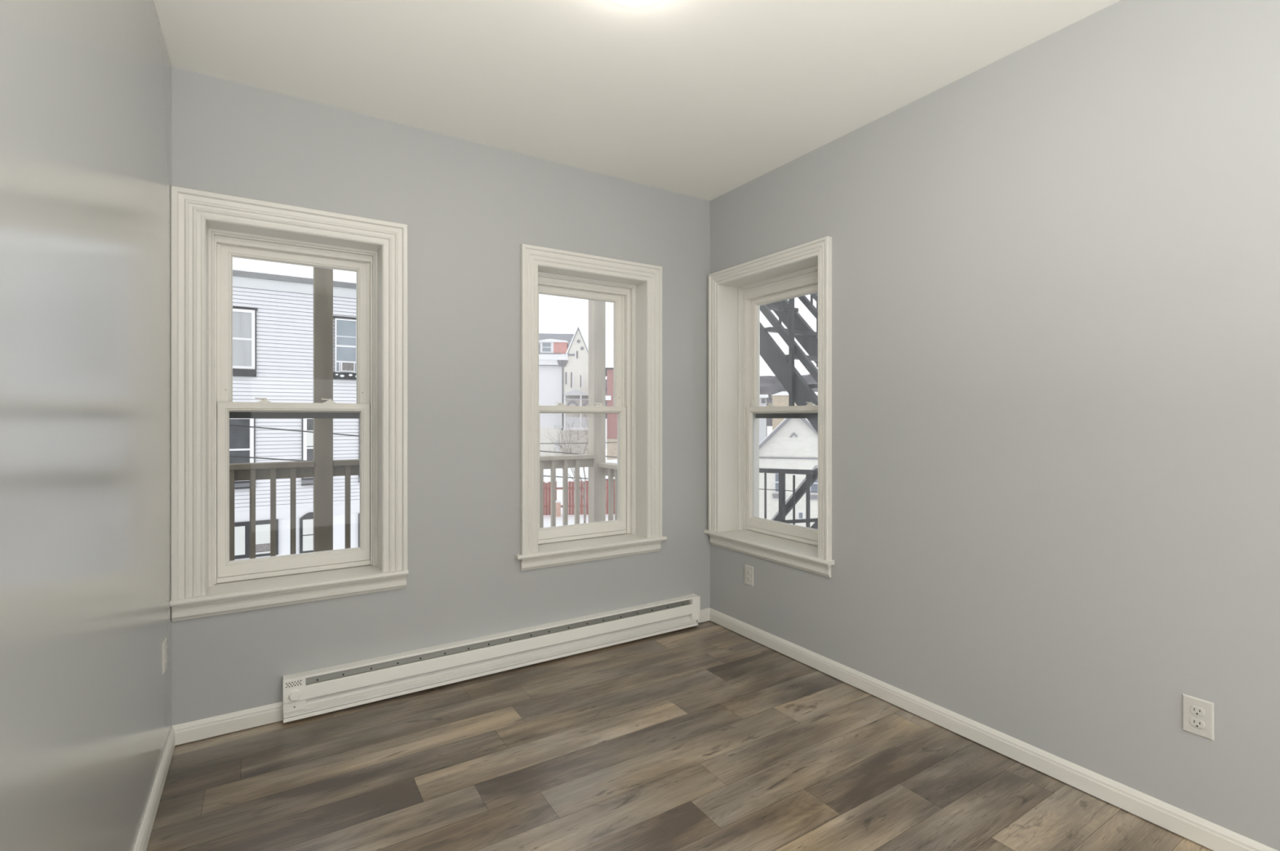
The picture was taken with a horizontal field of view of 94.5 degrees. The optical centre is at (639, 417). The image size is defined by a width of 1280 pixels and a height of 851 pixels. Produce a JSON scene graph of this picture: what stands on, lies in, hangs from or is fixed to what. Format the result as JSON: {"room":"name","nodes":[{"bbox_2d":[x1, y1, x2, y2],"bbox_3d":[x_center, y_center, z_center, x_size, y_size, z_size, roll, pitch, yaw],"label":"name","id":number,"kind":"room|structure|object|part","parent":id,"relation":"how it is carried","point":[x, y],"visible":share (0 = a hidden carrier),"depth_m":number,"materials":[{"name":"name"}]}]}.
{"room":"empty bedroom","nodes":[
{"label":"empty bedroom","id":0,"kind":"room"},
{"bbox_2d":[0,0,171,850],"bbox_3d":[-0.896,-0.046,0.649,0.200,2.650,4.400,0,0,-32],"label":"wall","id":1,"kind":"structure","parent":0,"point":[86,85],"depth_m":1.21,"materials":[{"name":"grey paint"}]},
{"bbox_2d":[133,725,175,850],"bbox_3d":[-0.726,1.238,0.579,0.012,0.075,4.100,0,0,-32],"label":"baseboard","id":2,"kind":"structure","parent":1,"relation":"attached to","point":[142,841],"depth_m":1.92,"materials":[{"name":"white paint"}]},
{"bbox_2d":[162,636,167,674],"bbox_3d":[-1.713,0.857,2.138,0.009,0.111,0.071,0,0,-32],"label":"wall outlet","id":3,"kind":"object","parent":1,"relation":"attached to","point":[165,642],"visible":1,"depth_m":2.12,"materials":[{"name":"white plastic"}]},
{"bbox_2d":[171,66,710,725],"bbox_3d":[-0.772,-0.046,3.152,2.684,2.650,0.300,0,0,-32],"label":"wall","id":4,"kind":"structure","parent":0,"point":[468,207],"depth_m":2.89,"materials":[{"name":"grey paint"}]},
{"bbox_2d":[172,701,282,745],"bbox_3d":[-1.667,1.238,2.402,0.370,0.075,0.012,0,0,-32],"label":"baseboard","id":5,"kind":"structure","parent":4,"relation":"attached to","point":[192,731],"depth_m":2.40,"materials":[{"name":"white paint"}]},
{"bbox_2d":[169,185,408,621],"bbox_3d":[-1.522,-0.052,2.639,0.867,1.688,0.328,0,0,-32],"label":"window","id":6,"kind":"structure","parent":4,"relation":"in","point":[208,229],"depth_m":2.56,"materials":[{"name":"white paint"}]},
{"bbox_3d":[-1.529,-0.042,2.650,0.650,1.492,0.032,0,0,-32],"label":"stop moulding","id":7,"kind":"part","parent":6,"relation":"part of","materials":[{"name":"white paint"}]},
{"bbox_3d":[-1.569,-0.386,2.713,0.596,0.720,0.030,0,0,-32],"label":"sash","id":8,"kind":"part","parent":6,"relation":"part of","materials":[{"name":"white plastic"}]},
{"bbox_3d":[-1.549,0.306,2.682,0.596,0.747,0.030,0,0,-32],"label":"sash","id":9,"kind":"part","parent":6,"relation":"part of","materials":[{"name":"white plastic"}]},
{"bbox_3d":[-1.571,-0.042,2.716,0.650,1.488,0.124,0,0,-32],"label":"frame","id":10,"kind":"part","parent":6,"relation":"part of","materials":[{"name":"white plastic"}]},
{"bbox_3d":[-1.585,-0.015,2.739,0.590,0.036,0.019,0,0,-32],"label":"screen rail","id":11,"kind":"part","parent":6,"relation":"part of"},
{"bbox_2d":[282,593,700,722],"bbox_3d":[-0.569,1.180,3.055,2.182,0.181,0.080,0,0,-32],"label":"baseboard heater","id":12,"kind":"object","parent":4,"relation":"attached to","point":[313,692],"visible":1,"depth_m":2.88,"materials":[{"name":"white metal"}]},
{"bbox_3d":[-1.439,1.158,2.466,0.045,0.045,0.014,0,0,-32],"label":"thermostat knob","id":13,"kind":"part","parent":12,"relation":"part of","materials":[{"name":"white plastic"}]},
{"bbox_2d":[514,243,666,570],"bbox_3d":[-0.318,-0.052,3.399,0.924,1.688,0.328,0,0,-32],"label":"window","id":14,"kind":"structure","parent":4,"relation":"in","point":[634,289],"depth_m":3.47,"materials":[{"name":"white paint"}]},
{"bbox_3d":[-0.362,-0.386,3.475,0.596,0.720,0.030,0,0,-32],"label":"sash","id":15,"kind":"part","parent":14,"relation":"part of","materials":[{"name":"white plastic"}]},
{"bbox_3d":[-0.343,0.306,3.444,0.596,0.747,0.030,0,0,-32],"label":"sash","id":16,"kind":"part","parent":14,"relation":"part of","materials":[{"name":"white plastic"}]},
{"bbox_3d":[-0.364,-0.048,3.479,0.680,1.500,0.124,0,0,-32],"label":"frame","id":17,"kind":"part","parent":14,"relation":"part of","materials":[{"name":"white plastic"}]},
{"bbox_3d":[-0.322,-0.047,3.412,0.680,1.503,0.032,0,0,-32],"label":"stop moulding","id":18,"kind":"part","parent":14,"relation":"part of","materials":[{"name":"white paint"}]},
{"bbox_2d":[699,607,710,622],"bbox_3d":[0.390,1.238,3.702,0.132,0.075,0.012,0,0,-32],"label":"baseboard","id":19,"kind":"structure","parent":4,"relation":"attached to","point":[704,613],"depth_m":3.71,"materials":[{"name":"white paint"}]},
{"bbox_2d":[154,0,1119,200],"bbox_3d":[0.427,-1.471,1.367,3.204,0.200,4.600,0,0,-32],"label":"ceiling","id":20,"kind":"structure","parent":0,"point":[700,99],"depth_m":2.29,"materials":[{"name":"paint"}]},
{"bbox_2d":[610,0,661,6],"bbox_3d":[-0.013,-1.336,1.787,0.304,0.069,0.304,0,0,-32],"label":"ceiling light","id":21,"kind":"object","parent":20,"relation":"attached to","point":[627,2],"visible":1,"depth_m":1.88,"materials":[{"name":"white plastic"}]},
{"bbox_2d":[146,620,1213,850],"bbox_3d":[0.403,1.354,1.293,2.684,0.150,4.100,0,0,-32],"label":"floor","id":22,"kind":"structure","parent":0,"point":[708,735],"depth_m":2.10,"materials":[{"name":"wood"}]},
{"bbox_2d":[710,0,1279,850],"bbox_3d":[1.593,-0.046,2.222,0.320,2.650,4.400,0,0,-32],"label":"wall","id":23,"kind":"structure","parent":0,"point":[1055,264],"depth_m":2.06,"materials":[{"name":"grey paint"}]},
{"bbox_2d":[744,564,753,586],"bbox_3d":[0.631,0.914,3.435,0.009,0.111,0.071,0,0,-32],"label":"wall outlet","id":24,"kind":"object","parent":23,"relation":"attached to","point":[748,570],"visible":1,"depth_m":3.43,"materials":[{"name":"white plastic"}]},
{"bbox_2d":[703,235,834,577],"bbox_3d":[0.810,-0.052,3.406,0.358,1.688,0.976,0,0,-32],"label":"window","id":25,"kind":"structure","parent":23,"relation":"in","point":[736,294],"depth_m":3.62,"materials":[{"name":"white paint"}]},
{"bbox_3d":[0.837,-0.057,3.415,0.032,1.523,0.776,0,0,-32],"label":"stop moulding","id":26,"kind":"part","parent":25,"relation":"part of","materials":[{"name":"white paint"}]},
{"bbox_3d":[0.904,-0.058,3.457,0.124,1.520,0.776,0,0,-32],"label":"frame","id":27,"kind":"part","parent":25,"relation":"part of","materials":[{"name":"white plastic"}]},
{"bbox_3d":[0.870,0.306,3.435,0.030,0.747,0.708,0,0,-32],"label":"sash","id":28,"kind":"part","parent":25,"relation":"part of","materials":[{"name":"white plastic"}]},
{"bbox_3d":[0.901,-0.386,3.455,0.030,0.720,0.708,0,0,-32],"label":"sash","id":29,"kind":"part","parent":25,"relation":"part of","materials":[{"name":"white plastic"}]},
{"bbox_3d":[0.927,-0.015,3.471,0.019,0.036,0.702,0,0,-32],"label":"screen rail","id":30,"kind":"part","parent":25,"relation":"part of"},
{"bbox_2d":[709,607,1277,850],"bbox_3d":[1.532,1.238,2.006,0.012,0.075,4.100,0,0,-32],"label":"baseboard","id":31,"kind":"structure","parent":23,"relation":"attached to","point":[1213,836],"depth_m":2.17,"materials":[{"name":"white paint"}]},
{"bbox_2d":[1182,693,1213,740],"bbox_3d":[1.677,0.899,1.781,0.009,0.111,0.071,0,0,-32],"label":"wall outlet","id":32,"kind":"object","parent":23,"relation":"attached to","point":[1197,713],"visible":1,"depth_m":1.78,"materials":[{"name":"white plastic"}]},
{"bbox_2d":[1190,716,1204,728],"bbox_3d":[1.674,0.918,1.779,0.003,0.026,0.035,0,0,-32],"label":"receptacle","id":33,"kind":"object","parent":32,"relation":"attached to","point":[1196,722],"depth_m":1.78,"materials":[{"name":"white plastic"}]},
{"bbox_2d":[1190,704,1204,716],"bbox_3d":[1.674,0.881,1.779,0.003,0.026,0.035,0,0,-32],"label":"receptacle","id":34,"kind":"object","parent":32,"relation":"attached to","point":[1196,710],"depth_m":1.78,"materials":[{"name":"white plastic"}]},
{"label":"outside","id":35,"kind":"structure","parent":0,"visible":0},
{"bbox_2d":[543,448,810,527],"bbox_3d":[-9.584,5.079,47.682,150.000,0.400,135.000,0,0,-32],"label":"ground","id":36,"kind":"structure","parent":35,"point":[547,518],"depth_m":28.78,"materials":[{"name":"white snow"}]},
{"bbox_2d":[229,263,359,559],"bbox_3d":[-10.894,0.949,14.192,10.000,7.860,8.220,0,0,-32],"label":"house","id":37,"kind":"structure","parent":36,"relation":"on","point":[273,308],"depth_m":11.91,"materials":[{"name":"white paint"}]},
{"bbox_3d":[-7.793,0.594,11.513,0.354,1.230,0.004,0,0,-32],"label":"pane","id":38,"kind":"part","parent":37,"relation":"part of","materials":[{"name":"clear glass"}]},
{"bbox_3d":[-7.806,0.594,11.534,0.476,1.270,0.094,0,0,-32],"label":"sash","id":39,"kind":"part","parent":37,"relation":"part of","materials":[{"name":"white wood"}]},
{"bbox_3d":[-7.805,1.309,11.531,0.530,0.080,0.120,0,0,-32],"label":"sill","id":40,"kind":"part","parent":37,"relation":"part of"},
{"bbox_3d":[-7.801,-1.531,11.507,0.434,1.120,0.004,0,0,-32],"label":"pane","id":41,"kind":"part","parent":37,"relation":"part of","materials":[{"name":"white glass"}]},
{"bbox_3d":[-7.815,-1.531,11.528,0.536,1.160,0.094,0,0,-32],"label":"sash","id":42,"kind":"part","parent":37,"relation":"part of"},
{"bbox_3d":[-7.722,2.397,11.559,1.030,0.575,0.062,0,0,-32],"label":"pane","id":43,"kind":"part","parent":37,"relation":"part of","materials":[{"name":"white glass"}]},
{"bbox_3d":[-7.431,2.567,11.745,0.340,0.145,0.058,0,0,-32],"label":"pane","id":44,"kind":"part","parent":37,"relation":"part of","materials":[{"name":"grey glass"}]},
{"bbox_3d":[-6.689,1.309,12.236,0.530,0.080,0.120,0,0,-32],"label":"sill","id":45,"kind":"part","parent":37,"relation":"part of","materials":[{"name":"grey wood"}]},
{"bbox_3d":[-6.756,2.399,12.170,0.305,0.640,0.060,0,0,-32],"label":"pane","id":46,"kind":"part","parent":37,"relation":"part of","materials":[{"name":"white glass"}]},
{"bbox_3d":[-6.691,0.594,12.239,0.476,1.270,0.094,0,0,-32],"label":"sash","id":47,"kind":"part","parent":37,"relation":"part of","materials":[{"name":"white wood"}]},
{"bbox_3d":[-6.677,0.594,12.218,0.354,1.230,0.004,0,0,-32],"label":"pane","id":48,"kind":"part","parent":37,"relation":"part of","materials":[{"name":"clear glass"}]},
{"bbox_2d":[306,430,313,445],"bbox_3d":[-6.753,0.419,12.164,0.160,0.320,0.004,0,0,-32],"label":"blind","id":49,"kind":"object","parent":37,"relation":"hanging from","point":[309,435],"depth_m":12.15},
{"bbox_3d":[-6.221,-1.516,12.536,0.426,1.130,0.094,0,0,-32],"label":"sash","id":50,"kind":"part","parent":37,"relation":"part of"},
{"bbox_3d":[-6.208,-1.516,12.514,0.378,1.090,0.004,0,0,-32],"label":"pane","id":51,"kind":"part","parent":37,"relation":"part of","materials":[{"name":"blue glass"}]},
{"bbox_2d":[340,361,354,371],"bbox_3d":[-6.131,-1.066,12.411,0.250,0.190,0.210,0,0,-32],"label":"air conditioner","id":52,"kind":"object","parent":37,"relation":"attached to","point":[344,366],"visible":1,"depth_m":12.33,"materials":[{"name":"white metal"}]},
{"bbox_2d":[555,499,561,516],"bbox_3d":[-4.078,4.489,29.337,0.340,0.780,0.280,0,0,-6],"label":"brick pier","id":53,"kind":"structure","parent":36,"relation":"on","point":[557,501],"depth_m":29.22,"materials":[{"name":"brick"}]},
{"bbox_2d":[538,324,588,455],"bbox_3d":[-10.368,-1.821,57.301,11.700,13.400,9.700,0,0,-7],"label":"gabled house","id":54,"kind":"structure","parent":36,"relation":"on","point":[563,358],"depth_m":54.29,"materials":[{"name":"white paint"}]},
{"bbox_3d":[-5.469,0.384,53.200,2.600,0.890,0.060,0,0,-7],"label":"porch railing","id":55,"kind":"part","parent":54,"relation":"part of","materials":[{"name":"white wood"}]},
{"bbox_2d":[543,397,608,523],"bbox_3d":[-2.965,1.953,26.585,3.214,5.870,3.350,0,0,-32],"label":"bare tree","id":56,"kind":"object","parent":36,"relation":"on","point":[562,448],"visible":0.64,"depth_m":26.04,"materials":[{"name":"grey plant"}]},
{"bbox_2d":[543,478,614,515],"bbox_3d":[-8.769,3.940,29.108,20.300,1.818,0.091,0,0,-6],"label":"fence","id":57,"kind":"object","parent":36,"relation":"on","point":[547,486],"visible":0.08,"depth_m":29.60,"materials":[{"name":"wood"}]},
{"bbox_2d":[543,458,617,489],"bbox_3d":[-0.002,3.783,43.565,28.000,2.293,6.800,0,0,-4],"label":"snowbank","id":58,"kind":"object","parent":36,"relation":"on","point":[546,471],"visible":0.03,"depth_m":40.86,"materials":[{"name":"white snow"}]},
{"bbox_2d":[605,367,617,459],"bbox_3d":[0.878,0.419,51.937,8.050,8.920,8.700,0,0,-3],"label":"brick building","id":59,"kind":"structure","parent":36,"relation":"on","point":[611,420],"depth_m":47.93,"materials":[{"name":"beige brick"}]},
{"bbox_2d":[605,395,611,399],"bbox_3d":[-2.622,-1.596,47.678,0.580,0.350,0.500,0,0,-3],"label":"hood","id":60,"kind":"object","parent":59,"relation":"attached to","point":[607,397],"depth_m":47.43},
{"bbox_2d":[759,394,768,443],"bbox_3d":[10.313,1.104,72.108,10.400,7.550,6.500,0,0,13],"label":"building","id":61,"kind":"structure","parent":36,"relation":"on","point":[763,397],"depth_m":68.21,"materials":[{"name":"white"}]},
{"bbox_2d":[759,417,817,526],"bbox_3d":[7.824,2.219,29.972,8.300,5.320,7.450,0,0,14],"label":"house","id":62,"kind":"structure","parent":36,"relation":"on","point":[793,443],"depth_m":26.63,"materials":[{"name":"white wood"}]},
{"bbox_3d":[6.266,3.539,26.738,0.560,0.200,0.120,0,0,14],"label":"sill","id":63,"kind":"part","parent":62,"relation":"part of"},
{"bbox_3d":[6.269,2.929,26.753,0.300,0.800,0.050,0,0,14],"label":"pane","id":64,"kind":"part","parent":62,"relation":"part of","materials":[{"name":"grey glass"}]},
{"bbox_3d":[7.760,3.539,26.366,0.560,0.200,0.120,0,0,14],"label":"sill","id":65,"kind":"part","parent":62,"relation":"part of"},
{"bbox_3d":[7.764,2.929,26.380,0.300,0.800,0.050,0,0,14],"label":"pane","id":66,"kind":"part","parent":62,"relation":"part of","materials":[{"name":"grey glass"}]},
{"bbox_2d":[770,464,817,528],"bbox_3d":[0.749,2.702,6.238,0.665,4.660,3.410,0,0,-32],"label":"stair","id":67,"kind":"structure","parent":36,"relation":"on","point":[800,491],"depth_m":4.80,"materials":[{"name":"metal"}]},
{"bbox_2d":[759,467,817,527],"bbox_3d":[1.752,0.879,4.038,1.370,0.980,3.101,0,0,-32],"label":"railing","id":68,"kind":"object","parent":67,"relation":"attached to","point":[781,472],"visible":0.16,"depth_m":4.77,"materials":[{"name":"metal"}]},
{"bbox_3d":[1.163,0.869,4.849,0.038,0.860,0.038,0,0,-32],"label":"rail post","id":69,"kind":"part","parent":68,"relation":"part of","materials":[{"name":"metal"}]},
{"bbox_3d":[1.176,0.436,4.827,0.050,0.093,1.152,0,0,-32],"label":"rail","id":70,"kind":"part","parent":68,"relation":"part of","materials":[{"name":"paint"}]},
{"bbox_2d":[760,292,817,432],"bbox_3d":[1.296,-1.093,5.244,0.753,4.778,3.575,0,0,-32],"label":"stair","id":71,"kind":"structure","parent":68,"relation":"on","point":[782,365],"depth_m":4.87,"materials":[{"name":"metal"}]},
{"bbox_3d":[1.021,-0.988,5.078,0.035,3.818,3.560,0,0,-32],"label":"guard rail","id":72,"kind":"part","parent":71,"relation":"part of","materials":[{"name":"metal"}]},
{"bbox_3d":[1.206,-0.637,4.710,0.031,1.090,0.031,0,0,-32],"label":"newel post","id":73,"kind":"part","parent":71,"relation":"part of","materials":[{"name":"metal"}]},
{"bbox_3d":[1.562,-1.013,5.420,0.035,3.808,3.560,0,0,-32],"label":"guard rail","id":74,"kind":"part","parent":71,"relation":"part of","materials":[{"name":"metal"}]},
{"bbox_3d":[1.021,-1.588,5.078,0.045,3.788,3.560,0,0,-32],"label":"handrail","id":75,"kind":"part","parent":71,"relation":"part of","materials":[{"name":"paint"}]},
{"bbox_3d":[1.630,-1.005,5.392,0.031,1.090,0.031,0,0,-32],"label":"newel post","id":76,"kind":"part","parent":71,"relation":"part of","materials":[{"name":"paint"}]},
{"bbox_3d":[1.307,0.802,4.620,0.020,0.142,0.605,0,0,-32],"label":"rail","id":77,"kind":"part","parent":68,"relation":"part of","materials":[{"name":"paint"}]},
{"bbox_3d":[1.310,0.864,4.616,0.022,0.870,0.022,0,0,-32],"label":"rail post","id":78,"kind":"part","parent":68,"relation":"part of","materials":[{"name":"metal"}]},
{"bbox_2d":[770,391,817,430],"bbox_3d":[22.200,0.929,70.835,12.800,7.900,8.600,0,0,13],"label":"building","id":79,"kind":"structure","parent":36,"relation":"on","point":[780,398],"depth_m":68.09,"materials":[{"name":"stone"}]},
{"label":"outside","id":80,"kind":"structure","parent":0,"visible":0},
{"bbox_2d":[605,373,817,426],"bbox_3d":[111.101,-14.509,446.326,320.000,38.777,220.000,0,0,14],"label":"hill","id":81,"kind":"structure","parent":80,"point":[770,385],"depth_m":396.67,"materials":[{"name":"grey"}]},
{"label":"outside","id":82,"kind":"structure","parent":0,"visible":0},
{"bbox_3d":[-1.861,1.449,3.896,4.670,0.060,2.080,0,0,-32],"label":"porch deck","id":83,"kind":"object","parent":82,"visible":0},
{"bbox_2d":[313,266,333,551],"bbox_3d":[-2.455,-0.301,4.589,0.127,3.440,0.127,0,0,-32],"label":"porch post","id":84,"kind":"object","parent":83,"relation":"on","point":[322,277],"visible":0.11,"depth_m":4.53,"materials":[{"name":"grey wood"}]},
{"bbox_2d":[229,460,314,560],"bbox_3d":[-3.407,0.856,3.971,2.137,1.046,0.140,0,0,-32],"label":"porch railing","id":85,"kind":"object","parent":84,"relation":"attached to","point":[252,472],"visible":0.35,"depth_m":4.36,"materials":[{"name":"grey wood"}]},
{"bbox_3d":[-3.407,0.352,3.971,2.137,0.038,0.140,0,0,-32],"label":"rail","id":86,"kind":"part","parent":85,"relation":"part of","materials":[{"name":"wood"}]},
{"bbox_2d":[333,458,359,548],"bbox_3d":[-1.958,0.856,4.887,1.028,1.046,0.140,0,0,-32],"label":"porch railing","id":87,"kind":"object","parent":84,"relation":"attached to","point":[346,468],"visible":0.17,"depth_m":4.63,"materials":[{"name":"wood"}]},
{"bbox_3d":[-1.958,0.352,4.887,1.028,0.038,0.140,0,0,-32],"label":"rail","id":88,"kind":"part","parent":87,"relation":"part of","materials":[{"name":"grey wood"}]},
{"bbox_2d":[588,299,605,522],"bbox_3d":[-0.428,-0.301,5.870,0.127,3.440,0.127,0,0,-32],"label":"porch post","id":89,"kind":"object","parent":83,"relation":"on","point":[597,309],"visible":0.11,"depth_m":5.82,"materials":[{"name":"grey wood"}]},
{"bbox_2d":[539,453,595,527],"bbox_3d":[-0.999,0.869,5.493,1.238,1.020,0.140,0,0,-32],"label":"porch railing","id":90,"kind":"object","parent":89,"relation":"attached to","point":[553,462],"visible":0.38,"depth_m":5.62,"materials":[{"name":"grey wood"}]},
{"bbox_3d":[-0.999,0.378,5.493,1.238,0.038,0.140,0,0,-32],"label":"rail","id":91,"kind":"part","parent":90,"relation":"part of","materials":[{"name":"grey wood"}]},
{"bbox_2d":[598,462,617,520],"bbox_3d":[0.147,0.912,5.052,0.140,0.935,1.850,0,0,-32],"label":"porch railing","id":92,"kind":"object","parent":89,"relation":"attached to","point":[610,468],"visible":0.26,"depth_m":5.66,"materials":[{"name":"grey wood"}]},
{"bbox_3d":[0.147,0.463,5.052,0.140,0.038,1.850,0,0,-32],"label":"rail","id":93,"kind":"part","parent":92,"relation":"part of","materials":[{"name":"grey wood"}]},
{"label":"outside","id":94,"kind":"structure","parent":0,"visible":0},
{"bbox_2d":[229,424,617,457],"bbox_3d":[-2.229,0.344,7.968,18.002,1.945,0.014,0,0,-32],"label":"utility wire","id":95,"kind":"object","parent":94,"point":[229,424],"visible":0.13,"depth_m":6.89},
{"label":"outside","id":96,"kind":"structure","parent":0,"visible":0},
{"bbox_2d":[229,455,817,492],"bbox_3d":[-2.229,0.704,7.968,18.002,2.005,0.014,0,0,-32],"label":"utility wire","id":97,"kind":"object","parent":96,"point":[229,455],"visible":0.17,"depth_m":6.82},
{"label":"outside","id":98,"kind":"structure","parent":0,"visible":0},
{"bbox_2d":[539,441,617,444],"bbox_3d":[-1.813,1.262,30.707,9.001,0.104,0.036,0,0,-32],"label":"utility wire","id":99,"kind":"object","parent":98,"point":[611,442],"visible":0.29,"depth_m":29.78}
]}

